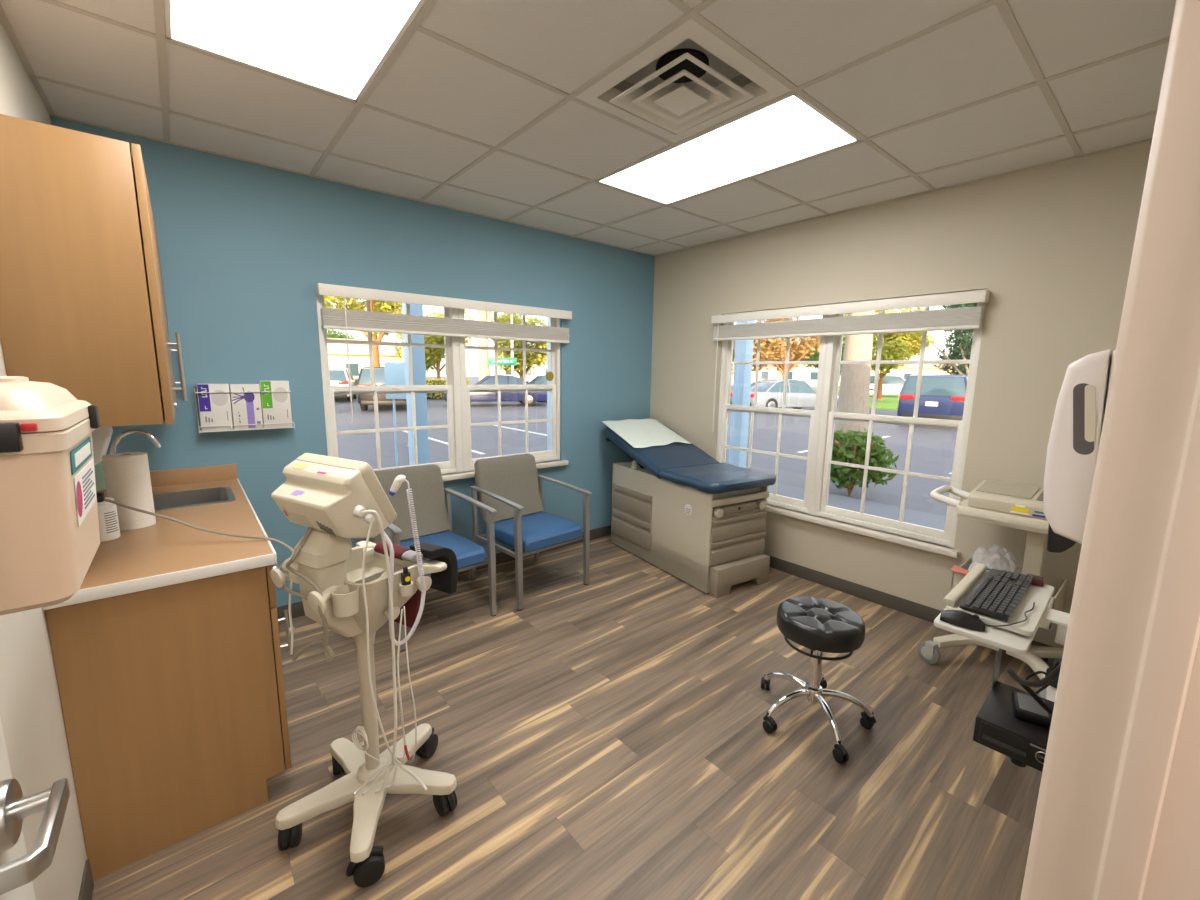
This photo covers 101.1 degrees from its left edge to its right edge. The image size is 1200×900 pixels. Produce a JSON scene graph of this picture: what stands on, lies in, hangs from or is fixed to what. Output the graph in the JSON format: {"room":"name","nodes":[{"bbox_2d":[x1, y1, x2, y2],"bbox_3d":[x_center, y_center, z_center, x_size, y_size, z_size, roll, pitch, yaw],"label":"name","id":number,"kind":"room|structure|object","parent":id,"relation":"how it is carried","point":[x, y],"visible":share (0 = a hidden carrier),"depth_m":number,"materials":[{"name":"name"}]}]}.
{"room":"examination room","nodes":[
{"label":"examination room","id":0,"kind":"room"},
{"bbox_2d":[0,21,87,899],"bbox_3d":[-1.373,-0.179,1.016,0.105,3.000,3.320,-7,12,-39],"label":"wall","id":1,"kind":"structure","parent":0,"point":[32,720],"depth_m":1.21,"materials":[{"name":"beige paint"}]},
{"bbox_2d":[0,376,99,615],"bbox_3d":[-0.963,0.059,0.803,0.208,0.352,0.389,-7,12,-39],"label":"sharps container","id":2,"kind":"object","parent":1,"relation":"attached to","point":[50,535],"visible":1,"depth_m":0.72,"materials":[{"name":"beige plastic"}]},
{"bbox_2d":[74,442,90,466],"bbox_3d":[-0.894,0.007,0.853,0.002,0.021,0.170,-7,12,-39],"label":"print","id":3,"kind":"object","parent":2,"relation":"on","point":[82,450],"depth_m":0.84,"materials":[{"name":"paper"}]},
{"bbox_2d":[82,468,94,508],"bbox_3d":[-0.919,0.066,0.888,0.004,0.056,0.120,-7,12,-39],"label":"print","id":4,"kind":"object","parent":2,"relation":"attached to","point":[88,488],"depth_m":0.88,"materials":[{"name":"grey paper"}]},
{"bbox_2d":[78,859,93,899],"bbox_3d":[-0.888,1.344,0.735,0.008,0.092,1.840,-7,12,-39],"label":"baseboard","id":5,"kind":"structure","parent":1,"relation":"attached to","point":[86,889],"depth_m":1.38,"materials":[{"name":"plastic"}]},
{"bbox_2d":[0,114,186,426],"bbox_3d":[-1.807,-0.530,1.844,0.344,0.758,1.418,-7,12,-39],"label":"upper cabinet","id":6,"kind":"object","parent":1,"relation":"attached to","point":[83,313],"visible":0.93,"depth_m":1.30,"materials":[{"name":"brown wood"}]},
{"bbox_2d":[92,426,112,491],"bbox_3d":[-1.978,0.013,1.938,0.105,0.295,0.110,-7,12,-39],"label":"soap dispenser","id":7,"kind":"object","parent":1,"relation":"attached to","point":[101,436],"visible":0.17,"depth_m":1.91,"materials":[{"name":"white plastic"}]},
{"bbox_2d":[50,116,654,606],"bbox_3d":[-1.490,-0.516,3.142,5.350,3.000,0.130,-7,12,-39],"label":"wall","id":8,"kind":"structure","parent":0,"point":[245,247],"depth_m":2.88,"materials":[{"name":"blue paint"}]},
{"bbox_2d":[96,464,237,496],"bbox_3d":[-1.738,0.231,2.008,0.521,0.080,1.453,-7,12,-39],"label":"backsplash","id":9,"kind":"structure","parent":8,"relation":"attached to","point":[228,471],"depth_m":2.59,"materials":[{"name":"laminate"}]},
{"bbox_2d":[194,388,294,432],"bbox_3d":[-1.921,-0.222,2.682,0.425,0.227,0.086,-7,12,-39],"label":"rack","id":10,"kind":"object","parent":8,"relation":"attached to","point":[262,428],"visible":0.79,"depth_m":2.63,"materials":[{"name":"white metal"}]},
{"bbox_2d":[196,384,232,430],"bbox_3d":[-2.025,-0.226,2.595,0.132,0.242,0.071,-7,12,-39],"label":"glove box","id":11,"kind":"object","parent":10,"relation":"in","point":[214,408],"visible":1,"depth_m":2.57,"materials":[{"name":"cardboard"}]},
{"bbox_2d":[229,384,262,429],"bbox_3d":[-1.921,-0.237,2.680,0.129,0.240,0.072,-7,12,-39],"label":"brochure","id":12,"kind":"object","parent":10,"relation":"in","point":[246,408],"visible":0.99,"depth_m":2.65,"materials":[{"name":"grey"}]},
{"bbox_2d":[232,387,254,403],"bbox_3d":[-1.909,-0.291,2.638,0.101,0.090,0.006,-7,12,-39],"label":"print","id":13,"kind":"object","parent":12,"relation":"attached to","point":[237,398],"depth_m":2.64},
{"bbox_2d":[258,381,291,427],"bbox_3d":[-1.817,-0.258,2.765,0.134,0.258,0.071,-7,12,-39],"label":"brochure","id":14,"kind":"object","parent":10,"relation":"in","point":[276,406],"visible":0.97,"depth_m":2.74,"materials":[{"name":"paper"}]},
{"bbox_2d":[315,286,567,480],"bbox_3d":[-1.005,-0.426,3.526,1.815,1.255,0.175,-7,12,-39],"label":"window","id":15,"kind":"structure","parent":8,"relation":"in","point":[459,425],"depth_m":3.50,"materials":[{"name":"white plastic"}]},
{"bbox_2d":[315,283,571,421],"bbox_3d":[-0.938,-0.637,3.451,1.790,0.797,0.076,-7,12,-39],"label":"window blind","id":16,"kind":"object","parent":15,"relation":"attached to","point":[335,319],"visible":1,"depth_m":3.24,"materials":[{"name":"white plastic"}]},
{"bbox_2d":[277,525,610,621],"bbox_3d":[-0.973,0.871,3.725,3.765,0.092,0.008,-7,12,-39],"label":"baseboard","id":17,"kind":"structure","parent":8,"relation":"attached to","point":[297,609],"depth_m":3.88,"materials":[{"name":"plastic"}]},
{"bbox_2d":[91,535,1049,899],"bbox_3d":[0.183,1.354,1.388,5.350,0.100,5.450,-7,12,-39],"label":"floor","id":18,"kind":"structure","parent":0,"point":[605,738],"depth_m":1.93,"materials":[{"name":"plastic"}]},
{"bbox_2d":[45,564,291,880],"bbox_3d":[-1.740,0.729,2.101,0.548,0.858,1.438,-7,12,-39],"label":"base cabinet","id":19,"kind":"object","parent":18,"relation":"on","point":[172,697],"visible":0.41,"depth_m":1.52,"materials":[{"name":"brown wood"}]},
{"bbox_2d":[42,464,276,609],"bbox_3d":[-1.736,0.249,2.009,0.523,0.116,1.459,-7,12,-39],"label":"countertop","id":20,"kind":"structure","parent":19,"relation":"on","point":[166,552],"depth_m":1.68,"materials":[{"name":"laminate"}]},
{"bbox_2d":[97,497,120,541],"bbox_3d":[-1.739,0.243,1.723,0.080,0.144,0.080,-7,12,-39],"label":"wipes canister","id":21,"kind":"object","parent":20,"relation":"on","point":[109,530],"visible":0.64,"depth_m":1.71,"materials":[{"name":"white plastic"}]},
{"bbox_2d":[104,511,118,532],"bbox_3d":[-1.701,0.250,1.720,0.005,0.071,0.039,2,9,6],"label":"print","id":22,"kind":"object","parent":21,"relation":"attached to","point":[111,523],"depth_m":1.72,"materials":[{"name":"grey paper"}]},
{"bbox_2d":[102,452,155,530],"bbox_3d":[-1.778,0.153,1.867,0.123,0.276,0.123,-7,12,-39],"label":"paper towel roll","id":23,"kind":"object","parent":20,"relation":"on","point":[127,474],"visible":0.98,"depth_m":1.83,"materials":[{"name":"paper"}]},
{"bbox_2d":[110,429,161,453],"bbox_3d":[-2.079,0.078,2.134,0.226,0.332,0.215,2,9,6],"label":"faucet","id":24,"kind":"object","parent":20,"relation":"on","point":[120,436],"visible":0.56,"depth_m":2.14,"materials":[{"name":"silver metal"}]},
{"bbox_2d":[153,486,235,510],"bbox_3d":[-1.919,0.302,2.304,0.344,0.163,0.379,-7,12,-39],"label":"sink","id":25,"kind":"object","parent":20,"relation":"in","point":[220,494],"visible":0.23,"depth_m":2.41,"materials":[{"name":"metal"}]},
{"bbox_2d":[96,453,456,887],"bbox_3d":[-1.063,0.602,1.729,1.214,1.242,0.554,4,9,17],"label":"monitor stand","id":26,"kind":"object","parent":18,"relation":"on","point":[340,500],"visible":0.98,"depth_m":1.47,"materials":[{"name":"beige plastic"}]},
{"bbox_2d":[282,828,290,846],"bbox_3d":[-0.979,1.183,1.554,0.021,0.055,0.102,-2,10,-20],"label":"hood","id":27,"kind":"object","parent":26,"relation":"attached to","point":[286,832],"depth_m":1.52,"materials":[{"name":"black plastic"}]},
{"bbox_2d":[271,453,396,537],"bbox_3d":[-0.791,0.132,1.463,0.291,0.224,0.358,-7,12,-39],"label":"monitor","id":28,"kind":"object","parent":26,"relation":"on","point":[334,497],"depth_m":1.39,"materials":[{"name":"beige plastic"}]},
{"bbox_2d":[346,846,383,876],"bbox_3d":[-0.692,1.204,1.452,0.103,0.055,0.022,-4,10,-30],"label":"hood","id":29,"kind":"object","parent":26,"relation":"attached to","point":[371,864],"depth_m":1.44,"materials":[{"name":"black plastic"}]},
{"bbox_2d":[354,570,385,582],"bbox_3d":[-0.750,0.412,1.549,0.112,0.066,0.100,6,10,29],"label":"folded paper","id":30,"kind":"object","parent":26,"relation":"in","point":[377,575],"visible":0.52,"depth_m":1.54,"materials":[{"name":"white paper"}]},
{"bbox_2d":[344,545,422,649],"bbox_3d":[-0.750,0.494,1.596,0.310,0.277,0.244,6,10,29],"label":"basket","id":31,"kind":"object","parent":26,"relation":"on","point":[377,591],"depth_m":1.51,"materials":[{"name":"beige plastic"}]},
{"bbox_2d":[398,581,412,596],"bbox_3d":[-0.593,0.423,1.509,0.040,0.035,0.047,-7,12,-39],"label":"cup","id":32,"kind":"object","parent":26,"relation":"on","point":[407,590],"depth_m":1.49,"materials":[{"name":"beige plastic"}]},
{"bbox_2d":[401,567,410,585],"bbox_3d":[-0.590,0.395,1.501,0.024,0.078,0.022,-7,12,-39],"label":"clip","id":33,"kind":"object","parent":26,"relation":"in","point":[405,576],"visible":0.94,"depth_m":1.49,"materials":[{"name":"black plastic"}]},
{"bbox_2d":[374,542,457,627],"bbox_3d":[-0.622,0.463,1.670,0.236,0.310,0.157,6,10,29],"label":"pressure cuff","id":34,"kind":"object","parent":26,"relation":"hanging from","point":[445,581],"visible":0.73,"depth_m":1.66,"materials":[{"name":"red fabric"}]},
{"bbox_2d":[416,727,433,754],"bbox_3d":[-0.683,1.129,1.926,0.022,0.056,0.103,3,9,15],"label":"hood","id":35,"kind":"object","parent":26,"relation":"attached to","point":[428,742],"depth_m":1.90,"materials":[{"name":"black plastic"}]},
{"bbox_2d":[445,793,454,808],"bbox_3d":[-0.526,1.169,1.684,0.022,0.056,0.103,-8,13,-44],"label":"hood","id":36,"kind":"object","parent":26,"relation":"attached to","point":[449,797],"depth_m":1.65,"materials":[{"name":"black plastic"}]},
{"bbox_2d":[358,464,496,651],"bbox_3d":[-1.063,0.586,3.003,0.608,0.878,0.650,-8,12,-44],"label":"chair","id":37,"kind":"object","parent":18,"relation":"on","point":[432,506],"visible":0.52,"depth_m":3.09,"materials":[{"name":"silver metal"}]},
{"bbox_2d":[470,454,591,610],"bbox_3d":[-0.499,0.520,3.475,0.608,0.878,0.650,-8,12,-43],"label":"chair","id":38,"kind":"object","parent":18,"relation":"on","point":[511,485],"visible":0.98,"depth_m":3.45,"materials":[{"name":"blue plastic"}]},
{"bbox_2d":[605,424,775,597],"bbox_3d":[0.654,0.371,3.960,0.662,1.053,1.385,-5,11,-32],"label":"exam table","id":39,"kind":"object","parent":18,"relation":"on","point":[700,519],"visible":0.94,"depth_m":3.57,"materials":[{"name":"beige metal"}]},
{"bbox_2d":[602,419,691,447],"bbox_3d":[0.400,-0.154,4.252,0.600,0.182,0.497,-5,11,-32],"label":"paper","id":40,"kind":"object","parent":39,"relation":"on","point":[639,433],"visible":1,"depth_m":4.25,"materials":[{"name":"white paper"}]},
{"bbox_2d":[761,596,875,762],"bbox_3d":[0.951,0.937,2.174,0.495,0.500,0.507,7,11,34],"label":"stool","id":41,"kind":"object","parent":18,"relation":"on","point":[820,625],"visible":1,"depth_m":2.09,"materials":[{"name":"black leather"}]},
{"bbox_2d":[776,596,864,652],"bbox_3d":[0.944,0.742,2.122,0.348,0.098,0.348,7,11,34],"label":"seat cushion","id":42,"kind":"object","parent":41,"relation":"on","point":[820,624],"depth_m":2.03,"materials":[{"name":"black leather"}]},
{"bbox_2d":[918,485,1067,698],"bbox_3d":[2.064,0.685,2.546,0.546,0.912,0.636,-7,12,-39],"label":"rolling cart","id":43,"kind":"object","parent":18,"relation":"on","point":[1037,536],"visible":0.5,"depth_m":2.45,"materials":[{"name":"beige plastic"}]},
{"bbox_2d":[951,565,969,574],"bbox_3d":[1.888,0.628,2.533,0.070,0.021,0.138,-7,12,-39],"label":"folder","id":44,"kind":"object","parent":43,"relation":"in","point":[954,568],"visible":0.64,"depth_m":2.55,"materials":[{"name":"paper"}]},
{"bbox_2d":[968,544,1016,572],"bbox_3d":[2.049,0.642,2.573,0.260,0.289,0.215,-7,12,-39],"label":"plastic bag","id":45,"kind":"object","parent":43,"relation":"in","point":[997,557],"visible":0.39,"depth_m":2.53,"materials":[{"name":"white plastic"}]},
{"bbox_2d":[954,498,1048,534],"bbox_3d":[2.116,0.322,2.451,0.430,0.062,0.500,-7,12,-39],"label":"shelf","id":46,"kind":"object","parent":43,"relation":"attached to","point":[962,509],"depth_m":2.36,"materials":[{"name":"beige plastic"}]},
{"bbox_2d":[934,563,1069,654],"bbox_3d":[1.332,0.522,1.534,0.555,0.110,0.376,-7,12,-41],"label":"shelf","id":47,"kind":"object","parent":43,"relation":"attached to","point":[1017,638],"visible":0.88,"depth_m":1.48,"materials":[{"name":"white plastic"}]},
{"bbox_2d":[934,608,1038,654],"bbox_3d":[1.170,0.525,1.494,0.260,0.016,0.216,-7,12,-41],"label":"tray","id":48,"kind":"object","parent":47,"relation":"on","point":[1004,638],"depth_m":1.41,"materials":[{"name":"white plastic"}]},
{"bbox_2d":[940,602,1034,631],"bbox_3d":[1.201,0.499,1.472,0.344,0.037,0.124,0,9,-7],"label":"mouse","id":49,"kind":"object","parent":47,"relation":"on","point":[959,618],"visible":1,"depth_m":1.45,"materials":[{"name":"black plastic"}]},
{"bbox_2d":[959,569,1033,621],"bbox_3d":[1.309,0.461,1.617,0.452,0.020,0.120,-7,12,-41],"label":"keyboard","id":50,"kind":"object","parent":47,"relation":"on","point":[998,594],"visible":1,"depth_m":1.57,"materials":[{"name":"black plastic"}]},
{"bbox_2d":[946,570,1053,635],"bbox_3d":[1.315,0.484,1.613,0.470,0.016,0.210,-7,12,-41],"label":"keyboard tray","id":51,"kind":"object","parent":47,"relation":"on","point":[1041,596],"depth_m":1.51,"materials":[{"name":"white plastic"}]},
{"bbox_2d":[1027,574,1043,586],"bbox_3d":[1.510,0.451,1.714,0.044,0.018,0.070,8,12,39],"label":"card reader","id":52,"kind":"object","parent":47,"relation":"on","point":[1038,580],"visible":0.84,"depth_m":1.69,"materials":[{"name":"red plastic"}]},
{"bbox_2d":[968,480,1046,519],"bbox_3d":[2.113,0.237,2.434,0.382,0.108,0.400,-7,12,-39],"label":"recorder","id":53,"kind":"object","parent":43,"relation":"on","point":[1024,500],"visible":0.63,"depth_m":2.39,"materials":[{"name":"beige plastic"}]},
{"bbox_2d":[1045,666,1058,701],"bbox_3d":[1.965,1.080,2.042,0.208,0.287,0.206,-7,12,-39],"label":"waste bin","id":54,"kind":"object","parent":18,"relation":"on","point":[1052,688],"visible":0.11,"depth_m":2.05,"materials":[{"name":"white plastic"}]},
{"bbox_2d":[0,0,1175,255],"bbox_3d":[0.179,-1.226,0.913,5.200,0.021,5.200,-7,12,-39],"label":"ceiling","id":55,"kind":"structure","parent":0,"point":[475,109],"depth_m":1.93,"materials":[{"name":"tile"}]},
{"bbox_2d":[164,0,425,101],"bbox_3d":[-0.817,-1.355,1.346,0.584,0.110,1.193,-7,12,-39],"label":"ceiling light","id":56,"kind":"object","parent":55,"relation":"attached to","point":[337,47],"visible":0.88,"depth_m":1.59,"materials":[{"name":"white plastic"}]},
{"bbox_2d":[575,18,790,142],"bbox_3d":[0.313,-1.406,1.894,0.584,0.138,0.584,-7,12,-39],"label":"ceiling vent","id":57,"kind":"object","parent":55,"relation":"in","point":[690,81],"visible":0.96,"depth_m":1.90,"materials":[{"name":"metal"}]},
{"bbox_2d":[596,93,859,204],"bbox_3d":[0.585,-1.518,2.509,0.584,0.110,1.193,-7,12,-39],"label":"ceiling light","id":58,"kind":"object","parent":55,"relation":"attached to","point":[788,130],"visible":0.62,"depth_m":2.40,"materials":[{"name":"white plastic"}]},
{"bbox_2d":[650,140,1151,647],"bbox_3d":[2.239,-0.399,2.737,0.130,3.000,5.300,-7,12,-39],"label":"wall","id":59,"kind":"structure","parent":0,"point":[1052,245],"depth_m":2.80,"materials":[{"name":"beige paint"}]},
{"bbox_2d":[716,289,987,557],"bbox_3d":[1.576,-0.246,3.506,0.175,1.530,1.825,-7,12,-39],"label":"window","id":60,"kind":"structure","parent":59,"relation":"in","point":[822,419],"depth_m":3.42,"materials":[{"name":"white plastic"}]},
{"bbox_2d":[711,290,989,431],"bbox_3d":[1.513,-0.512,3.431,0.076,0.947,1.815,-7,12,-39],"label":"window blind","id":61,"kind":"object","parent":60,"relation":"attached to","point":[964,318],"visible":1,"depth_m":3.16,"materials":[{"name":"white plastic"}]},
{"bbox_2d":[765,554,1052,661],"bbox_3d":[1.526,0.915,3.672,0.008,0.092,3.292,-7,12,-39],"label":"baseboard","id":62,"kind":"structure","parent":59,"relation":"attached to","point":[906,606],"depth_m":3.36,"materials":[{"name":"plastic"}]},
{"bbox_3d":[0.652,-0.070,0.506,5.200,3.000,0.120,-7,12,-39],"label":"wall","id":63,"kind":"structure","parent":0,"visible":0},
{"bbox_2d":[0,717,69,899],"bbox_3d":[-0.436,0.406,0.280,0.096,2.080,0.803,-7,12,-39],"label":"door","id":64,"kind":"structure","parent":63,"relation":"in","point":[19,868],"depth_m":0.54,"materials":[{"name":"paint"}]},
{"bbox_2d":[991,648,1026,766],"bbox_3d":[1.418,0.840,1.581,0.290,0.290,0.289,-7,12,-39],"label":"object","id":65,"kind":"structure","parent":63,"relation":"attached to","point":[999,651],"depth_m":1.73,"materials":[{"name":"plastic"}]},
{"bbox_2d":[973,681,1054,771],"bbox_3d":[1.399,0.900,1.583,0.298,0.088,0.270,-7,12,-41],"label":"desktop computer","id":66,"kind":"object","parent":65,"relation":"in","point":[997,728],"visible":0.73,"depth_m":1.54,"materials":[{"name":"black plastic"}]},
{"bbox_2d":[1012,661,1059,727],"bbox_3d":[1.424,0.772,1.609,0.109,0.151,0.195,7,11,35],"label":"power adapter","id":67,"kind":"object","parent":66,"relation":"on","point":[1025,707],"visible":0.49,"depth_m":1.57,"materials":[{"name":"black plastic"}]},
{"bbox_2d":[1006,663,1060,714],"bbox_3d":[1.187,0.447,1.282,0.170,0.847,0.717,9,12,43],"label":"hanging cable","id":68,"kind":"object","parent":63,"relation":"hanging from","point":[1054,674],"visible":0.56,"depth_m":1.31,"materials":[{"name":"black plastic"}]},
{"bbox_2d":[1043,349,1115,552],"bbox_3d":[0.853,0.011,0.847,0.140,0.357,0.116,-7,12,-39],"label":"dispenser","id":69,"kind":"object","parent":63,"relation":"attached to","point":[1075,435],"visible":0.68,"depth_m":0.82,"materials":[{"name":"plastic"}]},
{"bbox_2d":[1020,0,1199,899],"bbox_3d":[0.163,0.406,0.171,0.960,2.150,0.152,-7,12,-39],"label":"trim","id":70,"kind":"structure","parent":63,"relation":"attached to","point":[1117,814],"depth_m":0.43,"materials":[{"name":"paint"}]},
{"label":"outside","id":71,"kind":"structure","parent":0,"visible":0},
{"bbox_2d":[334,376,956,515],"bbox_3d":[4.201,-5.585,46.717,180.000,0.100,180.000,-7,12,-39],"label":"ground","id":72,"kind":"structure","parent":71,"point":[933,449],"depth_m":11.76,"materials":[{"name":"grey asphalt"}]},
{"bbox_2d":[329,368,356,401],"bbox_3d":[-13.838,-3.420,25.679,1.824,1.666,4.540,-3,10,-22],"label":"car","id":73,"kind":"object","parent":72,"relation":"on","point":[338,376],"visible":0.29,"depth_m":23.91,"materials":[{"name":"paint"}]},
{"bbox_2d":[327,329,362,338],"bbox_3d":[-30.830,-11.056,57.598,6.924,6.528,7.394,0,9,-7],"label":"tree","id":74,"kind":"object","parent":72,"relation":"on","point":[330,334],"visible":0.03,"depth_m":55.71,"materials":[{"name":"green plant"}]},
{"bbox_2d":[324,295,401,366],"bbox_3d":[-12.967,-7.096,27.310,5.211,8.658,4.261,-7,12,-39],"label":"tree","id":75,"kind":"object","parent":72,"relation":"on","point":[375,305],"visible":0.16,"depth_m":27.10,"materials":[{"name":"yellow plant"}]},
{"bbox_2d":[327,338,401,378],"bbox_3d":[-26.162,-8.495,47.644,16.000,4.500,9.000,-4,10,-28],"label":"building","id":76,"kind":"structure","parent":72,"relation":"on","point":[337,352],"depth_m":45.31,"materials":[{"name":"beige paint"}]},
{"bbox_2d":[357,367,406,409],"bbox_3d":[-9.038,-2.718,21.407,1.974,1.746,4.940,-2,9,-16],"label":"car","id":77,"kind":"object","parent":72,"relation":"on","point":[364,400],"visible":0.34,"depth_m":19.09,"materials":[{"name":"paint"}]},
{"bbox_2d":[384,361,405,384],"bbox_3d":[-3.328,-1.252,8.042,0.335,0.370,0.069,1,9,0],"label":"sign","id":78,"kind":"object","parent":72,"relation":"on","point":[394,373],"depth_m":8.01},
{"bbox_2d":[386,393,405,466],"bbox_3d":[-3.343,-0.330,8.188,0.315,1.216,0.069,1,9,0],"label":"sign","id":79,"kind":"object","parent":72,"relation":"on","point":[388,396],"depth_m":8.14,"materials":[{"name":"blue metal"}]},
{"bbox_2d":[394,312,471,378],"bbox_3d":[-13.749,-7.959,40.335,5.290,6.284,7.723,-7,12,-39],"label":"tree","id":80,"kind":"object","parent":72,"relation":"on","point":[433,356],"visible":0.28,"depth_m":39.51,"materials":[{"name":"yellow plant"}]},
{"bbox_2d":[426,378,469,398],"bbox_3d":[-9.334,-3.524,28.304,3.587,1.211,1.189,-3,10,-25],"label":"hedge","id":81,"kind":"object","parent":72,"relation":"on","point":[432,381],"visible":0.2,"depth_m":27.86,"materials":[{"name":"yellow plant"}]},
{"bbox_2d":[464,309,498,380],"bbox_3d":[-6.066,-7.155,26.304,5.479,9.257,5.335,5,10,23],"label":"building","id":82,"kind":"structure","parent":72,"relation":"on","point":[484,368],"depth_m":26.61,"materials":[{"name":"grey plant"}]},
{"bbox_2d":[443,375,546,405],"bbox_3d":[-5.000,-2.883,23.750,4.840,1.456,1.864,-2,9,-16],"label":"car","id":83,"kind":"object","parent":72,"relation":"on","point":[533,396],"visible":0.44,"depth_m":23.05,"materials":[{"name":"paint"}]},
{"bbox_2d":[488,353,516,374],"bbox_3d":[-5.247,-3.930,26.696,1.500,2.600,0.088,-1,9,-12],"label":"street sign","id":84,"kind":"object","parent":72,"relation":"on","point":[502,361],"visible":0.91,"depth_m":26.55,"materials":[{"name":"metal"}]},
{"bbox_2d":[510,314,513,375],"bbox_3d":[-4.618,-6.219,29.391,1.590,6.300,0.240,-7,12,-39],"label":"lamp post","id":85,"kind":"object","parent":72,"relation":"on","point":[512,355],"visible":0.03,"depth_m":28.96,"materials":[{"name":"white metal"}]},
{"bbox_2d":[489,313,546,377],"bbox_3d":[-6.660,-7.868,39.755,7.354,6.507,6.007,8,11,38],"label":"tree","id":86,"kind":"object","parent":72,"relation":"on","point":[536,358],"visible":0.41,"depth_m":38.05,"materials":[{"name":"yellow plant"}]},
{"bbox_2d":[498,357,546,380],"bbox_3d":[-6.910,-14.260,86.591,21.000,4.300,10.000,1,9,0],"label":"building","id":87,"kind":"structure","parent":72,"relation":"on","point":[530,375],"depth_m":82.22,"materials":[{"name":"beige paint"}]},
{"bbox_2d":[529,375,546,384],"bbox_3d":[-2.756,-3.429,27.416,4.740,1.456,1.864,6,10,30],"label":"car","id":88,"kind":"object","parent":72,"relation":"on","point":[542,379],"visible":0.04,"depth_m":26.75,"materials":[{"name":"paint"}]},
{"bbox_2d":[334,387,898,409],"bbox_3d":[17.665,-4.204,38.543,130.000,0.100,110.000,-7,12,-39],"label":"lawn","id":89,"kind":"structure","parent":72,"relation":"on","point":[888,401],"depth_m":29.61,"materials":[{"name":"green plant"}]},
{"bbox_2d":[931,303,976,374],"bbox_3d":[17.390,-4.739,22.541,5.160,6.334,4.021,-7,12,-39],"label":"tree","id":90,"kind":"object","parent":89,"relation":"on","point":[962,346],"visible":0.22,"depth_m":22.58,"materials":[{"name":"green plant"}]},
{"bbox_2d":[403,425,951,473],"bbox_3d":[2.102,0.136,9.905,23.200,0.006,9.343,2,9,8],"label":"parking lines","id":91,"kind":"object","parent":72,"relation":"on","point":[493,425],"visible":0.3,"depth_m":11.80,"materials":[{"name":"white paint"}]},
{"bbox_2d":[731,361,817,386],"bbox_3d":[23.361,-12.687,79.696,25.000,4.200,10.000,4,10,22],"label":"building","id":92,"kind":"structure","parent":72,"relation":"on","point":[809,374],"depth_m":72.79,"materials":[{"name":"beige paint"}]},
{"bbox_2d":[730,379,838,408],"bbox_3d":[8.445,-2.498,22.535,4.840,1.456,1.884,-2,10,-20],"label":"car","id":93,"kind":"object","parent":72,"relation":"on","point":[799,394],"visible":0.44,"depth_m":21.59,"materials":[{"name":"paint"}]},
{"bbox_2d":[752,317,820,378],"bbox_3d":[10.834,-6.316,30.508,5.053,6.759,5.296,-7,12,-39],"label":"tree","id":94,"kind":"object","parent":72,"relation":"on","point":[769,348],"visible":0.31,"depth_m":29.84,"materials":[{"name":"brown plant"}]},
{"bbox_2d":[791,335,845,378],"bbox_3d":[20.947,-8.271,45.298,5.765,6.337,6.582,-2,9,-18],"label":"tree","id":95,"kind":"object","parent":72,"relation":"on","point":[812,357],"visible":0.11,"depth_m":44.34,"materials":[{"name":"brown plant"}]},
{"bbox_2d":[807,428,898,494],"bbox_3d":[3.519,0.157,6.881,0.830,0.954,1.138,-7,12,-39],"label":"shrub","id":96,"kind":"object","parent":72,"relation":"on","point":[851,447],"visible":0.78,"depth_m":6.71,"materials":[{"name":"green plant"}]},
{"bbox_2d":[835,311,874,477],"bbox_3d":[4.341,-3.776,7.827,4.009,8.616,5.614,-7,12,-39],"label":"tree","id":97,"kind":"object","parent":72,"relation":"on","point":[854,390],"visible":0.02,"depth_m":8.05,"materials":[{"name":"grey plant"}]},
{"bbox_2d":[768,483,945,530],"bbox_3d":[0.358,1.428,1.384,11.200,0.060,10.600,-7,12,-39],"label":"path","id":98,"kind":"structure","parent":72,"relation":"on","point":[930,520],"depth_m":5.99,"materials":[{"name":"concrete"}]},
{"bbox_2d":[402,303,428,464],"bbox_3d":[-2.035,-0.995,5.422,0.230,3.400,0.230,-7,12,-39],"label":"porch post","id":99,"kind":"object","parent":98,"relation":"on","point":[418,353],"visible":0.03,"depth_m":5.43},
{"bbox_2d":[547,317,550,449],"bbox_3d":[-0.594,-1.163,6.618,0.230,3.400,0.230,-7,12,-39],"label":"porch post","id":100,"kind":"object","parent":98,"relation":"on","point":[548,318],"visible":0.02,"depth_m":6.68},
{"bbox_2d":[729,321,754,467],"bbox_3d":[1.868,-1.100,6.443,0.230,3.400,0.230,-7,12,-39],"label":"porch post","id":101,"kind":"object","parent":98,"relation":"on","point":[742,374],"visible":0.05,"depth_m":6.45,"materials":[{"name":"blue paint"}]},
{"bbox_2d":[869,375,904,396],"bbox_3d":[22.159,-4.828,37.756,4.740,1.706,1.924,4,10,20],"label":"car","id":102,"kind":"object","parent":72,"relation":"on","point":[892,385],"visible":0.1,"depth_m":36.95,"materials":[{"name":"paint"}]},
{"bbox_2d":[842,307,935,399],"bbox_3d":[18.078,-6.671,31.697,5.835,7.304,5.860,-7,12,-39],"label":"tree","id":103,"kind":"object","parent":72,"relation":"on","point":[895,346],"visible":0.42,"depth_m":30.34,"materials":[{"name":"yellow plant"}]},
{"bbox_2d":[839,364,957,385],"bbox_3d":[52.105,-12.266,79.637,35.000,4.200,10.000,7,11,35],"label":"building","id":104,"kind":"structure","parent":72,"relation":"on","point":[906,370],"depth_m":76.62,"materials":[{"name":"beige paint"}]},
{"bbox_2d":[897,374,967,420],"bbox_3d":[12.363,-1.858,17.901,1.974,1.746,4.840,8,12,39],"label":"car","id":105,"kind":"object","parent":72,"relation":"on","point":[942,396],"visible":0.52,"depth_m":16.09,"materials":[{"name":"paint"}]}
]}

